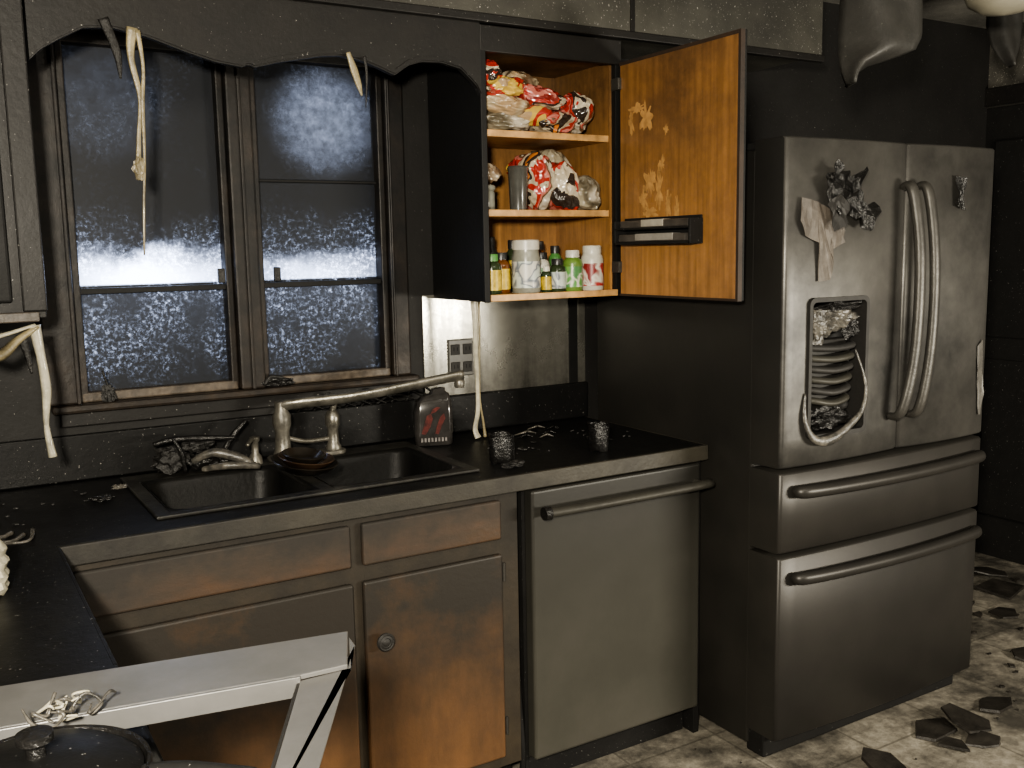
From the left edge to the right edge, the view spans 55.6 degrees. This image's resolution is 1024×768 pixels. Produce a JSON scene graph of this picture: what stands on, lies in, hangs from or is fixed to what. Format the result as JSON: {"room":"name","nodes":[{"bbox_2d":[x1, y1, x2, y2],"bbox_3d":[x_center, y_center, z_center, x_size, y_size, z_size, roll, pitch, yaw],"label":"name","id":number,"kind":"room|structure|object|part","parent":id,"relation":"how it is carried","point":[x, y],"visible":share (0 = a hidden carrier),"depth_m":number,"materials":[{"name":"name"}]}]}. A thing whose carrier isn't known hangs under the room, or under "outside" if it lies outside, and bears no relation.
{"room":"fire-damaged room","nodes":[
{"label":"fire-damaged room","id":0,"kind":"room"},
{"bbox_2d":[470,301,486,438],"bbox_3d":[-0.104,-0.045,3.012,0.054,0.434,0.021,-6,9,-31],"label":"cabinet strip","id":1,"kind":"object","parent":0,"point":[475,307],"depth_m":3.00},
{"bbox_2d":[0,0,989,441],"bbox_3d":[0.105,-0.189,3.374,4.780,2.440,0.120,-6,9,-31],"label":"wall","id":2,"kind":"structure","parent":0,"point":[934,92],"depth_m":3.81,"materials":[{"name":"paint"}]},
{"bbox_2d":[0,0,47,323],"bbox_3d":[-1.482,-0.504,2.093,0.790,0.763,0.341,-6,9,-31],"label":"upper cabinet","id":3,"kind":"object","parent":2,"relation":"attached to","point":[23,298],"visible":1,"depth_m":2.15,"materials":[{"name":"wood"}]},
{"bbox_3d":[-1.278,-0.487,2.028,0.370,0.650,0.017,-6,9,-31],"label":"door","id":4,"kind":"part","parent":3,"relation":"part of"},
{"bbox_3d":[-1.401,-0.119,2.004,0.772,0.023,0.016,-6,9,-31],"label":"rail","id":5,"kind":"part","parent":3,"relation":"part of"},
{"bbox_2d":[0,324,57,457],"bbox_3d":[-1.135,0.023,2.149,0.217,0.313,0.052,-6,9,-31],"label":"strip","id":6,"kind":"object","parent":3,"relation":"attached to","point":[34,331],"visible":1,"depth_m":2.19,"materials":[{"name":"plastic"}]},
{"bbox_2d":[53,31,238,402],"bbox_3d":[-0.983,-0.443,2.636,0.420,0.955,0.051,-6,9,-31],"label":"window","id":7,"kind":"structure","parent":2,"relation":"in","point":[175,337],"depth_m":2.64,"materials":[{"name":"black glass"}]},
{"bbox_3d":[-0.983,-0.443,2.637,0.420,0.955,0.050,-6,9,-31],"label":"sash","id":8,"kind":"part","parent":7,"relation":"part of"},
{"bbox_3d":[-0.982,-0.261,2.666,0.384,0.016,0.040,-6,9,-31],"label":"meeting rail","id":9,"kind":"part","parent":7,"relation":"part of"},
{"bbox_3d":[-0.974,0.017,2.700,0.416,0.026,0.050,-6,9,-31],"label":"bottom rail","id":10,"kind":"part","parent":7,"relation":"part of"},
{"bbox_2d":[217,268,225,282],"bbox_3d":[-0.814,-0.304,2.721,0.020,0.040,0.012,-6,9,-31],"label":"latch","id":11,"kind":"object","parent":7,"relation":"attached to","point":[220,271],"visible":1,"depth_m":2.72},
{"bbox_2d":[23,12,410,406],"bbox_3d":[-0.787,-0.491,2.741,1.040,1.015,0.085,-6,9,-31],"label":"window frame","id":12,"kind":"structure","parent":2,"relation":"attached to","point":[56,328],"depth_m":2.69,"materials":[{"name":"wood"}]},
{"bbox_2d":[48,43,398,404],"bbox_3d":[-0.754,-0.473,2.713,0.920,0.985,0.013,-6,9,-31],"label":"bead","id":13,"kind":"object","parent":12,"relation":"attached to","point":[51,55],"depth_m":2.68},
{"bbox_2d":[60,384,409,427],"bbox_3d":[-0.747,0.053,2.805,1.020,0.037,0.016,-6,9,-31],"label":"apron","id":14,"kind":"object","parent":2,"relation":"attached to","point":[197,408],"visible":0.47,"depth_m":2.70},
{"bbox_2d":[51,374,419,415],"bbox_3d":[-0.761,0.022,2.814,1.050,0.022,0.100,-6,9,-31],"label":"window sill","id":15,"kind":"structure","parent":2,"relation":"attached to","point":[99,406],"depth_m":2.73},
{"bbox_2d":[101,370,117,401],"bbox_3d":[-1.074,0.005,2.584,0.042,0.085,0.020,-6,9,-31],"label":"debris","id":16,"kind":"object","parent":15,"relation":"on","point":[108,394],"visible":1,"depth_m":2.58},
{"bbox_2d":[261,374,294,386],"bbox_3d":[-0.680,-0.011,2.822,0.108,0.036,0.028,-6,9,-31],"label":"debris","id":17,"kind":"object","parent":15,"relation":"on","point":[273,380],"visible":1,"depth_m":2.81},
{"bbox_2d":[0,381,587,490],"bbox_3d":[-0.814,0.161,2.774,2.515,0.122,0.022,-6,9,-31],"label":"backsplash","id":18,"kind":"structure","parent":2,"relation":"attached to","point":[23,463],"depth_m":2.82,"materials":[{"name":"stone"}]},
{"bbox_2d":[297,387,429,412],"bbox_3d":[-0.443,0.041,2.949,0.534,0.054,0.024,-6,9,-31],"label":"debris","id":19,"kind":"object","parent":18,"relation":"on","point":[408,396],"visible":0.47,"depth_m":2.98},
{"bbox_2d":[249,57,390,386],"bbox_3d":[-0.570,-0.484,2.883,0.405,0.955,0.051,-6,9,-31],"label":"window","id":20,"kind":"structure","parent":2,"relation":"in","point":[313,122],"depth_m":2.89,"materials":[{"name":"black glass"}]},
{"bbox_2d":[273,267,280,280],"bbox_3d":[-0.677,-0.318,2.803,0.020,0.040,0.012,-6,9,-31],"label":"latch","id":21,"kind":"object","parent":20,"relation":"attached to","point":[276,270],"visible":1,"depth_m":2.80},
{"bbox_3d":[-0.570,-0.485,2.883,0.405,0.955,0.050,-6,9,-31],"label":"sash","id":22,"kind":"part","parent":20,"relation":"part of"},
{"bbox_3d":[-0.572,-0.448,2.893,0.369,0.310,0.040,-6,9,-31],"label":"meeting rail","id":23,"kind":"part","parent":20,"relation":"part of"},
{"bbox_3d":[-0.561,-0.025,2.946,0.401,0.026,0.050,-6,9,-31],"label":"bottom rail","id":24,"kind":"part","parent":20,"relation":"part of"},
{"bbox_2d":[448,338,473,375],"bbox_3d":[-0.164,-0.086,3.137,0.090,0.120,0.012,-6,9,-31],"label":"wall outlet","id":25,"kind":"object","parent":2,"relation":"attached to","point":[460,351],"visible":0.87,"depth_m":3.13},
{"bbox_2d":[451,344,459,354],"bbox_3d":[-0.182,-0.110,3.120,0.032,0.034,0.004,-6,9,-31],"label":"socket","id":26,"kind":"object","parent":25,"relation":"attached to","point":[455,348],"depth_m":3.12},
{"bbox_2d":[451,362,459,371],"bbox_3d":[-0.181,-0.054,3.128,0.032,0.034,0.004,-6,9,-31],"label":"socket","id":27,"kind":"object","parent":25,"relation":"attached to","point":[455,366],"depth_m":3.12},
{"bbox_2d":[463,343,471,353],"bbox_3d":[-0.144,-0.114,3.142,0.032,0.034,0.004,-6,9,-31],"label":"socket","id":28,"kind":"object","parent":25,"relation":"attached to","point":[467,347],"depth_m":3.14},
{"bbox_2d":[463,361,471,371],"bbox_3d":[-0.143,-0.057,3.150,0.032,0.034,0.004,-6,9,-31],"label":"socket","id":29,"kind":"object","parent":25,"relation":"attached to","point":[467,365],"depth_m":3.15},
{"bbox_2d":[421,295,584,394],"bbox_3d":[-0.014,-0.144,3.233,0.625,0.326,0.006,-6,9,-31],"label":"backsplash","id":30,"kind":"structure","parent":2,"relation":"attached to","point":[525,343],"depth_m":3.23,"materials":[{"name":"metal"}]},
{"bbox_2d":[568,298,577,382],"bbox_3d":[0.211,-0.166,3.362,0.035,0.326,0.004,-6,9,-31],"label":"trim","id":31,"kind":"structure","parent":2,"relation":"attached to","point":[572,302],"depth_m":3.36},
{"bbox_2d":[427,24,746,302],"bbox_3d":[0.179,-0.626,2.788,0.502,0.772,0.855,-6,9,-31],"label":"upper cabinet","id":32,"kind":"object","parent":2,"relation":"attached to","point":[672,121],"visible":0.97,"depth_m":2.84,"materials":[{"name":"brown wood"}]},
{"bbox_2d":[488,185,494,208],"bbox_3d":[-0.091,-0.552,2.890,0.084,0.074,0.084,-6,9,-31],"label":"bottle","id":33,"kind":"object","parent":32,"relation":"on","point":[491,195],"visible":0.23,"depth_m":2.87,"materials":[{"name":"plastic"}]},
{"bbox_2d":[488,163,500,183],"bbox_3d":[-0.111,-0.632,2.926,0.086,0.076,0.185,-7,10,-36],"label":"bag","id":34,"kind":"object","parent":33,"relation":"on","point":[494,173],"visible":0.2,"depth_m":2.87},
{"bbox_2d":[489,237,496,253],"bbox_3d":[-0.066,-0.371,3.023,0.042,0.170,0.042,-6,9,-31],"label":"spice jar","id":35,"kind":"object","parent":32,"relation":"on","point":[493,250],"visible":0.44,"depth_m":3.00,"materials":[{"name":"black plastic"}]},
{"bbox_2d":[490,254,501,294],"bbox_3d":[-0.060,-0.324,2.868,0.057,0.118,0.057,-6,9,-31],"label":"bottle","id":36,"kind":"object","parent":32,"relation":"on","point":[495,267],"visible":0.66,"depth_m":2.85,"materials":[{"name":"green glass"}]},
{"bbox_2d":[495,252,510,293],"bbox_3d":[-0.032,-0.334,2.925,0.055,0.122,0.055,-6,9,-31],"label":"bottle","id":37,"kind":"object","parent":32,"relation":"on","point":[502,257],"visible":0.71,"depth_m":2.90,"materials":[{"name":"orange plastic"}]},
{"bbox_2d":[507,240,512,290],"bbox_3d":[0.003,-0.373,3.064,0.043,0.160,0.043,-6,9,-31],"label":"spice jar","id":38,"kind":"object","parent":32,"relation":"on","point":[510,251],"visible":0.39,"depth_m":3.04,"materials":[{"name":"green glass"}]},
{"bbox_2d":[507,165,527,209],"bbox_3d":[0.018,-0.581,2.880,0.064,0.130,0.064,-6,9,-31],"label":"tumbler","id":39,"kind":"object","parent":32,"relation":"on","point":[517,174],"visible":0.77,"depth_m":2.86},
{"bbox_3d":[-0.045,-0.649,3.148,0.458,0.722,0.007,-6,9,-31],"label":"panel","id":40,"kind":"part","parent":32,"relation":"part of","materials":[{"name":"brown wood"}]},
{"bbox_2d":[512,240,540,292],"bbox_3d":[0.043,-0.354,2.926,0.087,0.158,0.087,-6,9,-31],"label":"jar","id":41,"kind":"object","parent":32,"relation":"on","point":[526,264],"visible":0.98,"depth_m":2.89,"materials":[{"name":"plastic"}]},
{"bbox_2d":[486,59,593,133],"bbox_3d":[0.051,-0.858,2.946,0.438,0.206,0.225,-6,9,-31],"label":"snack bags","id":42,"kind":"object","parent":32,"relation":"on","point":[515,100],"visible":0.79,"depth_m":2.86,"materials":[{"name":"plastic"}]},
{"bbox_2d":[489,217,590,219],"bbox_3d":[0.033,-0.527,3.035,0.444,0.018,0.292,-6,9,-31],"label":"shelf","id":43,"kind":"object","parent":32,"relation":"attached to","point":[490,218],"depth_m":3.10,"materials":[{"name":"brown wood"}]},
{"bbox_2d":[539,241,543,251],"bbox_3d":[0.088,-0.380,3.116,0.043,0.155,0.043,-6,9,-31],"label":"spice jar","id":44,"kind":"object","parent":32,"relation":"on","point":[541,243],"visible":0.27,"depth_m":3.10,"materials":[{"name":"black plastic"}]},
{"bbox_2d":[539,252,549,272],"bbox_3d":[0.091,-0.347,3.009,0.055,0.120,0.055,-6,9,-31],"label":"bottle","id":45,"kind":"object","parent":32,"relation":"on","point":[543,255],"visible":0.33,"depth_m":2.98,"materials":[{"name":"white plastic"}]},
{"bbox_2d":[487,136,604,150],"bbox_3d":[0.029,-0.751,3.004,0.444,0.018,0.292,-6,9,-31],"label":"shelf","id":46,"kind":"object","parent":32,"relation":"attached to","point":[494,143],"depth_m":3.00,"materials":[{"name":"brown wood"}]},
{"bbox_2d":[541,266,551,291],"bbox_3d":[0.104,-0.317,2.945,0.032,0.078,0.032,-6,9,-31],"label":"pill bottle","id":47,"kind":"object","parent":32,"relation":"on","point":[546,277],"visible":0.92,"depth_m":2.93,"materials":[{"name":"yellow glass"}]},
{"bbox_3d":[0.116,-0.984,2.826,0.492,0.072,0.020,-6,9,-31],"label":"head rail","id":48,"kind":"part","parent":32,"relation":"part of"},
{"bbox_2d":[506,149,600,209],"bbox_3d":[0.116,-0.642,3.052,0.272,0.200,0.276,-5,9,-24],"label":"bags","id":49,"kind":"object","parent":32,"relation":"on","point":[553,184],"visible":0.88,"depth_m":2.95,"materials":[{"name":"plastic"}]},
{"bbox_2d":[549,246,560,265],"bbox_3d":[0.140,-0.377,3.147,0.042,0.140,0.042,-6,9,-31],"label":"spice jar","id":50,"kind":"object","parent":32,"relation":"on","point":[554,250],"visible":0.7,"depth_m":3.13,"materials":[{"name":"green plastic"}]},
{"bbox_2d":[550,259,565,291],"bbox_3d":[0.139,-0.333,2.976,0.053,0.100,0.053,-6,9,-31],"label":"bottle","id":51,"kind":"object","parent":32,"relation":"on","point":[557,269],"visible":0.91,"depth_m":2.96,"materials":[{"name":"green glass"}]},
{"bbox_2d":[563,250,582,290],"bbox_3d":[0.187,-0.351,3.009,0.063,0.125,0.063,-6,9,-31],"label":"bottle","id":52,"kind":"object","parent":32,"relation":"on","point":[572,262],"visible":0.86,"depth_m":2.98,"materials":[{"name":"green plastic"}]},
{"bbox_2d":[581,245,603,289],"bbox_3d":[0.251,-0.364,3.046,0.073,0.138,0.073,-6,9,-31],"label":"bottle","id":53,"kind":"object","parent":32,"relation":"on","point":[592,258],"visible":0.94,"depth_m":3.02,"materials":[{"name":"white plastic"}]},
{"bbox_2d":[613,214,702,244],"bbox_3d":[0.418,-0.445,2.816,0.048,0.079,0.347,-6,9,-31],"label":"rack","id":54,"kind":"object","parent":32,"relation":"attached to","point":[683,229],"visible":1,"depth_m":2.79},
{"bbox_3d":[0.470,-0.596,2.768,0.014,0.694,0.508,-6,9,-31],"label":"door panel","id":55,"kind":"part","parent":32,"relation":"part of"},
{"bbox_3d":[0.479,-0.597,2.774,0.008,0.702,0.514,-6,9,-31],"label":"door","id":56,"kind":"part","parent":32,"relation":"part of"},
{"bbox_2d":[511,552,1023,767],"bbox_3d":[1.268,1.306,1.681,4.980,0.100,4.520,-6,9,-31],"label":"floor","id":57,"kind":"structure","parent":0,"point":[891,730],"depth_m":2.99,"materials":[{"name":"tile"}]},
{"bbox_2d":[60,665,163,761],"bbox_3d":[-0.662,0.908,0.968,0.800,0.895,0.763,-6,9,-31],"label":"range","id":58,"kind":"object","parent":57,"relation":"on","point":[143,731],"visible":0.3,"depth_m":1.20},
{"bbox_2d":[21,689,116,726],"bbox_3d":[-0.515,0.377,1.129,0.098,0.027,0.066,-3,8,-16],"label":"wires","id":59,"kind":"object","parent":58,"relation":"on","point":[76,700],"visible":0.96,"depth_m":1.13,"materials":[{"name":"white plastic"}]},
{"bbox_2d":[0,724,256,767],"bbox_3d":[-0.443,0.401,0.967,0.312,0.098,0.220,3,9,30],"label":"cooking pot","id":60,"kind":"object","parent":58,"relation":"on","point":[81,745],"visible":1,"depth_m":1.00,"materials":[{"name":"metal"}]},
{"bbox_3d":[-0.484,0.364,0.985,0.036,0.030,0.036,-6,9,-31],"label":"lid knob","id":61,"kind":"part","parent":60,"relation":"part of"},
{"bbox_3d":[-0.483,0.393,0.989,0.203,0.031,0.203,-6,9,-31],"label":"lid","id":62,"kind":"part","parent":60,"relation":"part of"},
{"bbox_3d":[-0.322,0.400,0.995,0.130,0.034,0.026,2,8,18],"label":"pan handle","id":63,"kind":"part","parent":60,"relation":"part of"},
{"bbox_2d":[0,631,354,767],"bbox_3d":[-0.590,0.435,1.012,0.945,0.046,0.463,-4,8,-21],"label":"frame","id":64,"kind":"object","parent":58,"relation":"on","point":[196,685],"visible":0.93,"depth_m":1.22,"materials":[{"name":"metal"}]},
{"bbox_3d":[-0.650,0.395,1.161,0.942,0.007,0.128,-4,8,-21],"label":"long rail","id":65,"kind":"part","parent":64,"relation":"part of","materials":[{"name":"metal"}]},
{"bbox_3d":[-0.238,0.396,1.142,0.060,0.003,0.494,-1,8,-2],"label":"cross rail","id":66,"kind":"part","parent":64,"relation":"part of","materials":[{"name":"metal"}]},
{"bbox_2d":[70,492,525,767],"bbox_3d":[-0.592,0.726,2.598,1.124,0.866,0.668,-6,9,-31],"label":"base cabinet","id":67,"kind":"object","parent":57,"relation":"on","point":[426,598],"visible":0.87,"depth_m":2.38,"materials":[{"name":"wood"}]},
{"bbox_3d":[-0.651,0.417,2.178,0.610,0.105,0.018,-6,9,-31],"label":"drawer","id":68,"kind":"part","parent":67,"relation":"part of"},
{"bbox_3d":[-0.643,0.791,2.230,0.613,0.570,0.018,-6,9,-31],"label":"door","id":69,"kind":"part","parent":67,"relation":"part of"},
{"bbox_2d":[0,416,707,685],"bbox_3d":[-0.478,0.314,2.236,2.512,0.044,1.315,-6,9,-31],"label":"countertop","id":70,"kind":"structure","parent":67,"relation":"on","point":[49,629],"depth_m":2.24,"materials":[{"name":"stone"}]},
{"bbox_2d":[0,540,9,595],"bbox_3d":[-0.917,0.318,1.703,0.066,0.114,0.061,-6,9,-31],"label":"foam cup","id":71,"kind":"object","parent":70,"relation":"on","point":[4,559],"visible":1,"depth_m":1.70,"materials":[{"name":"white plastic"}]},
{"bbox_2d":[0,527,35,544],"bbox_3d":[-1.100,0.330,2.010,0.217,0.012,0.111,-6,9,-31],"label":"cutlery","id":72,"kind":"object","parent":70,"relation":"on","point":[14,541],"visible":0.97,"depth_m":2.04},
{"bbox_2d":[0,489,87,524],"bbox_3d":[-1.198,0.298,2.264,0.402,0.005,0.323,-6,9,-31],"label":"flakes","id":73,"kind":"object","parent":70,"relation":"on","point":[76,489],"visible":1,"depth_m":2.30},
{"bbox_2d":[88,484,126,501],"bbox_3d":[-0.991,0.269,2.404,0.053,0.018,0.135,0,8,9],"label":"debris","id":74,"kind":"object","parent":70,"relation":"on","point":[103,497],"visible":1,"depth_m":2.36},
{"bbox_2d":[120,441,479,519],"bbox_3d":[-0.560,0.326,2.598,0.830,0.180,0.470,-6,9,-31],"label":"sink","id":75,"kind":"object","parent":70,"relation":"in","point":[193,492],"visible":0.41,"depth_m":2.62,"materials":[{"name":"metal"}]},
{"bbox_2d":[150,419,260,474],"bbox_3d":[-0.827,0.175,2.608,0.267,0.125,0.142,-6,9,-31],"label":"debris","id":76,"kind":"object","parent":75,"relation":"on","point":[170,460],"visible":1,"depth_m":2.60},
{"bbox_2d":[245,436,262,463],"bbox_3d":[-0.723,0.186,2.689,0.040,0.078,0.081,2,8,18],"label":"soap dispenser","id":77,"kind":"object","parent":75,"relation":"on","point":[255,455],"visible":0.87,"depth_m":2.70,"materials":[{"name":"metal"}]},
{"bbox_2d":[271,447,337,475],"bbox_3d":[-0.546,0.204,2.563,0.175,0.063,0.175,-6,9,-31],"label":"bowls","id":78,"kind":"object","parent":75,"relation":"on","point":[303,461],"visible":1,"depth_m":2.53,"materials":[{"name":"ceramic"}]},
{"bbox_3d":[-0.548,0.194,2.561,0.115,0.042,0.115,-6,9,-31],"label":"dish","id":79,"kind":"part","parent":78,"relation":"part of","materials":[{"name":"ceramic"}]},
{"bbox_3d":[-0.542,0.202,2.563,0.147,0.046,0.147,-6,9,-31],"label":"dish","id":80,"kind":"part","parent":78,"relation":"part of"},
{"bbox_2d":[267,370,464,461],"bbox_3d":[-0.422,0.084,2.816,0.569,0.234,0.111,-3,8,-14],"label":"kitchen faucet","id":81,"kind":"object","parent":70,"relation":"on","point":[281,417],"visible":0.88,"depth_m":2.76,"materials":[{"name":"metal"}]},
{"bbox_3d":[-0.588,0.202,2.789,0.230,0.013,0.060,-6,9,-31],"label":"deck plate","id":82,"kind":"part","parent":81,"relation":"part of","materials":[{"name":"metal"}]},
{"bbox_3d":[-0.518,0.055,2.804,0.025,0.062,0.034,-2,8,-7],"label":"lever","id":83,"kind":"part","parent":81,"relation":"part of","materials":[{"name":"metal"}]},
{"bbox_3d":[-0.520,0.131,2.821,0.046,0.118,0.046,-6,9,-31],"label":"post","id":84,"kind":"part","parent":81,"relation":"part of","materials":[{"name":"metal"}]},
{"bbox_3d":[-0.402,0.024,2.777,0.542,0.105,0.042,-3,8,-13],"label":"spout","id":85,"kind":"part","parent":81,"relation":"part of","materials":[{"name":"metal"}]},
{"bbox_2d":[413,386,452,446],"bbox_3d":[-0.242,0.097,2.967,0.118,0.178,0.070,-3,8,-12],"label":"bottle","id":86,"kind":"object","parent":70,"relation":"on","point":[432,412],"visible":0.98,"depth_m":2.94,"materials":[{"name":"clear plastic"}]},
{"bbox_2d":[421,437,446,442],"bbox_3d":[-0.236,0.169,2.944,0.080,0.012,0.002,-3,8,-14],"label":"print","id":87,"kind":"object","parent":86,"relation":"attached to","point":[423,439],"depth_m":2.94},
{"bbox_2d":[488,431,514,463],"bbox_3d":[-0.029,0.179,2.715,0.074,0.085,0.077,-1,8,-2],"label":"candle","id":88,"kind":"object","parent":70,"relation":"on","point":[501,444],"visible":0.96,"depth_m":2.68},
{"bbox_2d":[501,460,524,468],"bbox_3d":[0.004,0.217,2.647,0.080,0.018,0.034,-6,9,-31],"label":"lump","id":89,"kind":"object","parent":70,"relation":"on","point":[514,463],"visible":1,"depth_m":2.63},
{"bbox_2d":[491,425,558,438],"bbox_3d":[0.062,0.150,3.117,0.189,0.017,0.212,4,10,34],"label":"melted plastic scraps","id":90,"kind":"object","parent":70,"relation":"on","point":[545,433],"visible":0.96,"depth_m":3.07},
{"bbox_2d":[488,429,630,453],"bbox_3d":[0.156,0.169,2.996,0.510,0.010,0.197,-7,10,-37],"label":"debris","id":91,"kind":"object","parent":70,"relation":"on","point":[520,448],"visible":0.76,"depth_m":2.97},
{"bbox_2d":[586,421,609,451],"bbox_3d":[0.258,0.154,2.844,0.072,0.085,0.075,-6,9,-31],"label":"candle","id":92,"kind":"object","parent":70,"relation":"on","point":[598,432],"visible":1,"depth_m":2.81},
{"bbox_3d":[-0.313,0.630,2.382,0.046,0.046,0.032,-6,9,-31],"label":"knob","id":93,"kind":"part","parent":67,"relation":"part of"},
{"bbox_3d":[-0.198,0.371,2.448,0.388,0.105,0.018,-6,9,-31],"label":"drawer","id":94,"kind":"part","parent":67,"relation":"part of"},
{"bbox_3d":[-0.192,0.745,2.500,0.392,0.570,0.018,-6,9,-31],"label":"door","id":95,"kind":"part","parent":67,"relation":"part of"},
{"bbox_2d":[517,461,714,767],"bbox_3d":[0.168,0.652,3.031,0.628,0.866,0.705,-6,9,-31],"label":"dishwasher","id":96,"kind":"object","parent":57,"relation":"on","point":[609,566],"visible":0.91,"depth_m":2.76,"materials":[{"name":"metal"}]},
{"bbox_2d":[517,490,530,756],"bbox_3d":[0.140,0.609,3.055,0.585,0.765,0.570,-6,9,-31],"label":"tub","id":97,"kind":"object","parent":96,"relation":"in","point":[521,495],"depth_m":2.65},
{"bbox_3d":[0.093,0.341,2.556,0.022,0.037,0.037,-6,9,-31],"label":"handle","id":98,"kind":"part","parent":96,"relation":"part of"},
{"bbox_3d":[0.280,1.060,2.897,0.585,0.090,0.020,-6,9,-31],"label":"toe panel","id":99,"kind":"part","parent":96,"relation":"part of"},
{"bbox_3d":[0.404,0.621,3.224,0.022,0.866,0.616,-6,9,-31],"label":"panel","id":100,"kind":"part","parent":96,"relation":"part of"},
{"bbox_2d":[597,136,994,756],"bbox_3d":[0.927,0.150,3.224,0.910,1.780,0.939,-6,9,-31],"label":"refrigerator","id":101,"kind":"object","parent":57,"relation":"on","point":[837,418],"visible":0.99,"depth_m":2.84,"materials":[{"name":"silver metal"}]},
{"bbox_3d":[0.844,-0.151,2.688,0.110,0.107,0.045,-6,9,-31],"label":"melted control panel","id":102,"kind":"part","parent":101,"relation":"part of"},
{"bbox_3d":[0.911,-0.234,2.772,0.487,0.895,0.126,-6,9,-31],"label":"door","id":103,"kind":"part","parent":101,"relation":"part of","materials":[{"name":"silver metal"}]},
{"bbox_3d":[0.916,-0.184,2.736,0.217,0.074,0.053,-6,9,-31],"label":"melted control panel","id":104,"kind":"part","parent":101,"relation":"part of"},
{"bbox_3d":[0.897,-0.217,2.706,0.247,0.030,0.030,-6,9,-31],"label":"melted control panel","id":105,"kind":"part","parent":101,"relation":"part of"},
{"bbox_2d":[801,159,881,281],"bbox_3d":[0.894,-0.441,2.627,0.273,0.325,0.066,-4,9,-23],"label":"paper","id":106,"kind":"object","parent":101,"relation":"attached to","point":[822,224],"visible":1,"depth_m":2.62,"materials":[{"name":"paper"}]},
{"bbox_3d":[0.960,-0.163,2.754,0.078,0.079,0.031,-6,9,-31],"label":"melted control panel","id":107,"kind":"part","parent":101,"relation":"part of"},
{"bbox_3d":[1.110,0.712,3.012,0.910,0.542,0.130,-6,9,-31],"label":"freezer drawer","id":108,"kind":"part","parent":101,"relation":"part of","materials":[{"name":"metal"}]},
{"bbox_3d":[1.103,0.318,2.957,0.910,0.230,0.130,-6,9,-31],"label":"drawer","id":109,"kind":"part","parent":101,"relation":"part of","materials":[{"name":"metal"}]},
{"bbox_3d":[1.155,0.512,2.909,0.850,0.040,0.063,-6,9,-31],"label":"freezer drawer handle","id":110,"kind":"part","parent":101,"relation":"part of","materials":[{"name":"metal"}]},
{"bbox_3d":[1.150,0.266,2.876,0.850,0.040,0.063,-6,9,-31],"label":"drawer handle","id":111,"kind":"part","parent":101,"relation":"part of","materials":[{"name":"metal"}]},
{"bbox_3d":[1.142,-0.235,2.799,0.066,0.692,0.079,-6,9,-31],"label":"handle","id":112,"kind":"part","parent":101,"relation":"part of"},
{"bbox_3d":[1.200,-0.241,2.834,0.086,0.692,0.045,5,10,38],"label":"handle","id":113,"kind":"part","parent":101,"relation":"part of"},
{"bbox_3d":[1.302,-0.274,3.006,0.417,0.895,0.126,-6,9,-31],"label":"door","id":114,"kind":"part","parent":101,"relation":"part of","materials":[{"name":"silver metal"}]},
{"bbox_2d":[955,176,967,209],"bbox_3d":[1.342,-0.570,2.898,0.046,0.100,0.020,-6,9,-31],"label":"note","id":115,"kind":"object","parent":101,"relation":"attached to","point":[961,182],"visible":1,"depth_m":2.89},
{"bbox_2d":[977,339,983,414],"bbox_3d":[1.483,-0.022,3.077,0.045,0.240,0.006,-6,9,-31],"label":"film","id":116,"kind":"object","parent":101,"relation":"attached to","point":[980,390],"visible":1,"depth_m":3.08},
{"bbox_2d":[694,567,1023,767],"bbox_3d":[1.348,1.013,3.253,2.764,0.046,1.349,-6,9,-31],"label":"debris","id":117,"kind":"object","parent":57,"relation":"on","point":[978,727],"visible":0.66,"depth_m":3.02,"materials":[{"name":"tile"}]},
{"bbox_2d":[823,0,1023,28],"bbox_3d":[1.221,-1.210,1.333,4.980,0.100,4.520,-6,9,-31],"label":"ceiling","id":118,"kind":"structure","parent":0,"point":[951,11],"depth_m":4.05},
{"bbox_2d":[291,0,824,71],"bbox_3d":[-0.419,-1.149,2.651,3.290,0.320,0.357,-6,9,-31],"label":"soffit","id":119,"kind":"structure","parent":118,"relation":"attached to","point":[779,32],"depth_m":3.00,"materials":[{"name":"paint"}]},
{"bbox_2d":[24,0,481,95],"bbox_3d":[-0.578,-0.854,2.416,1.137,0.194,0.022,-6,9,-31],"label":"window valance","id":120,"kind":"object","parent":119,"relation":"attached to","point":[253,34],"visible":0.98,"depth_m":2.39,"materials":[{"name":"wood"}]},
{"bbox_2d":[98,17,145,254],"bbox_3d":[-0.886,-0.566,2.241,0.095,0.534,0.016,-6,9,-31],"label":"strip","id":121,"kind":"object","parent":120,"relation":"attached to","point":[133,35],"visible":1,"depth_m":2.24,"materials":[{"name":"plastic"}]},
{"bbox_2d":[346,52,367,106],"bbox_3d":[-0.399,-0.786,2.510,0.060,0.137,0.010,-6,9,-31],"label":"scrap","id":122,"kind":"object","parent":120,"relation":"attached to","point":[353,68],"visible":1,"depth_m":2.51,"materials":[{"name":"plastic"}]},
{"bbox_2d":[838,0,1023,87],"bbox_3d":[1.482,-1.110,2.863,1.393,0.528,0.948,-6,9,-31],"label":"ceiling fan","id":123,"kind":"object","parent":118,"relation":"hanging from","point":[870,32],"depth_m":2.60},
{"bbox_2d":[987,22,1023,108],"bbox_3d":[3.305,-0.168,2.796,0.100,2.440,4.420,-6,9,-31],"label":"wall","id":124,"kind":"structure","parent":0,"point":[999,74],"depth_m":4.34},
{"bbox_2d":[971,104,1023,564],"bbox_3d":[2.424,-0.189,4.306,0.040,2.100,0.800,-6,9,-31],"label":"slab","id":125,"kind":"object","parent":124,"relation":"attached to","point":[1001,538],"visible":0.2,"depth_m":4.53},
{"bbox_2d":[977,138,1023,522],"bbox_3d":[2.401,-0.211,4.289,0.015,1.750,0.660,-6,9,-31],"label":"panels","id":126,"kind":"object","parent":125,"relation":"attached to","point":[1001,474],"visible":0.97,"depth_m":4.48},
{"bbox_2d":[984,83,1023,106],"bbox_3d":[2.357,-0.221,4.255,0.022,2.180,0.950,-6,9,-31],"label":"trim","id":127,"kind":"structure","parent":124,"relation":"attached to","point":[1014,93],"depth_m":4.33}
]}

